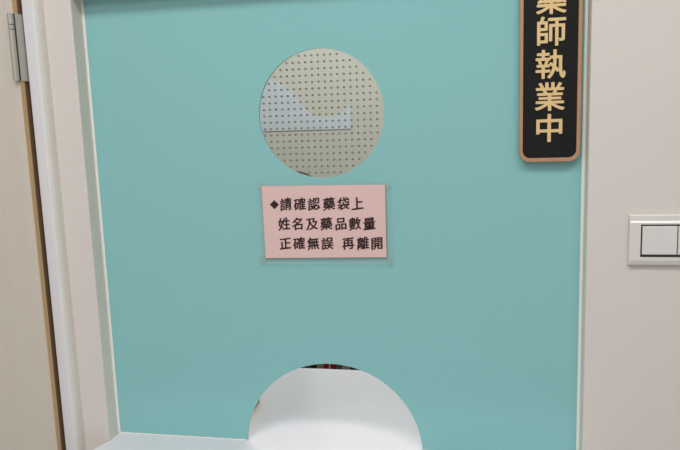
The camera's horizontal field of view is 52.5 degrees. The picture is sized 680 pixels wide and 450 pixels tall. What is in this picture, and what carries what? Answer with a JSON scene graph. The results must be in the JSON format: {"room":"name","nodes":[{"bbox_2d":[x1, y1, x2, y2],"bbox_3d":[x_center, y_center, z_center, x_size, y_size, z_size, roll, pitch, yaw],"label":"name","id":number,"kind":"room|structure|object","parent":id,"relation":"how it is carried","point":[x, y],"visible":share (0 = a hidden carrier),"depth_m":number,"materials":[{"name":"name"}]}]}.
{"room":"pharmacy","nodes":[
{"label":"pharmacy","id":0,"kind":"room"},
{"bbox_2d":[263,48,383,177],"bbox_3d":[0.186,-0.245,2.741,4.500,2.700,0.060,0,9,11],"label":"wall","id":1,"kind":"structure","parent":0,"point":[333,57],"depth_m":2.72,"materials":[{"name":"metal"}]},
{"bbox_2d":[260,80,350,130],"bbox_3d":[-0.173,-0.486,2.741,0.437,0.219,0.003,0,9,11],"label":"board","id":2,"kind":"object","parent":1,"relation":"attached to","point":[271,92],"visible":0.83,"depth_m":2.75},
{"bbox_2d":[43,0,679,449],"bbox_3d":[-0.135,0.015,1.118,4.500,2.700,0.110,0,9,11],"label":"wall","id":3,"kind":"structure","parent":0,"point":[630,388],"depth_m":0.97,"materials":[{"name":"paint"}]},
{"bbox_2d":[0,0,65,449],"bbox_3d":[-0.876,0.335,1.240,0.836,2.060,0.049,0,9,11],"label":"door","id":4,"kind":"structure","parent":3,"relation":"in","point":[31,416],"depth_m":1.11,"materials":[{"name":"laminate"}]},
{"bbox_2d":[21,0,85,449],"bbox_3d":[-0.440,0.325,1.218,0.026,2.078,0.128,0,9,11],"label":"door frame","id":5,"kind":"structure","parent":3,"relation":"attached to","point":[32,10],"depth_m":1.11,"materials":[{"name":"paint"}]},
{"bbox_2d":[80,0,587,449],"bbox_3d":[-0.022,0.000,1.069,0.762,0.726,0.007,0,9,11],"label":"window","id":6,"kind":"structure","parent":3,"relation":"in","point":[474,321],"depth_m":1.06,"materials":[{"name":"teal plastic"}]},
{"bbox_2d":[259,182,392,261],"bbox_3d":[-0.025,-0.002,1.065,0.212,0.129,0.005,0,9,11],"label":"notice","id":7,"kind":"object","parent":6,"relation":"attached to","point":[309,221],"visible":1,"depth_m":1.06,"materials":[{"name":"paper"}]},
{"bbox_2d":[519,0,582,161],"bbox_3d":[0.293,-0.223,0.962,0.082,0.268,0.013,0,9,11],"label":"wall sign","id":8,"kind":"object","parent":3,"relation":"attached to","point":[550,38],"visible":1,"depth_m":0.96,"materials":[{"name":"brown metal"}]},
{"bbox_2d":[628,214,679,264],"bbox_3d":[0.457,0.021,0.939,0.121,0.071,0.011,0,9,11],"label":"light switch","id":9,"kind":"object","parent":3,"relation":"attached to","point":[653,239],"visible":1,"depth_m":0.94,"materials":[{"name":"white plastic"}]},
{"bbox_3d":[-0.243,1.503,0.547,4.500,0.060,4.900,0,9,11],"label":"floor","id":10,"kind":"structure","parent":0,"visible":0},
{"bbox_2d":[93,368,421,449],"bbox_3d":[-0.012,0.842,1.288,1.770,1.006,0.511,0,9,11],"label":"countertop","id":11,"kind":"structure","parent":10,"relation":"on","point":[304,408],"depth_m":1.21,"materials":[{"name":"white laminate"}]},
{"bbox_2d":[296,171,311,367],"bbox_3d":[-0.280,0.526,2.105,0.568,1.398,0.410,0,9,11],"label":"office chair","id":12,"kind":"object","parent":10,"relation":"on","point":[300,172],"visible":0.03,"depth_m":1.80,"materials":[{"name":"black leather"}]},
{"bbox_3d":[0.163,0.829,2.607,1.820,0.620,0.538,0,9,11],"label":"cabinet","id":13,"kind":"object","parent":10,"relation":"on","visible":0},
{"bbox_2d":[317,364,323,368],"bbox_3d":[-0.052,0.428,2.398,0.023,0.250,0.165,0,9,11],"label":"book","id":14,"kind":"object","parent":13,"relation":"on","point":[319,366],"visible":0.02,"depth_m":2.32,"materials":[{"name":"beige paper"}]},
{"bbox_2d":[330,364,335,368],"bbox_3d":[-0.008,0.425,2.389,0.019,0.255,0.165,0,9,11],"label":"book","id":15,"kind":"object","parent":13,"relation":"on","point":[332,366],"visible":0.02,"depth_m":2.31,"materials":[{"name":"red paper"}]},
{"bbox_2d":[342,365,349,369],"bbox_3d":[0.035,0.428,2.381,0.026,0.250,0.165,0,9,11],"label":"book","id":16,"kind":"object","parent":13,"relation":"on","point":[343,366],"visible":0.02,"depth_m":2.31,"materials":[{"name":"grey paper"}]}
]}

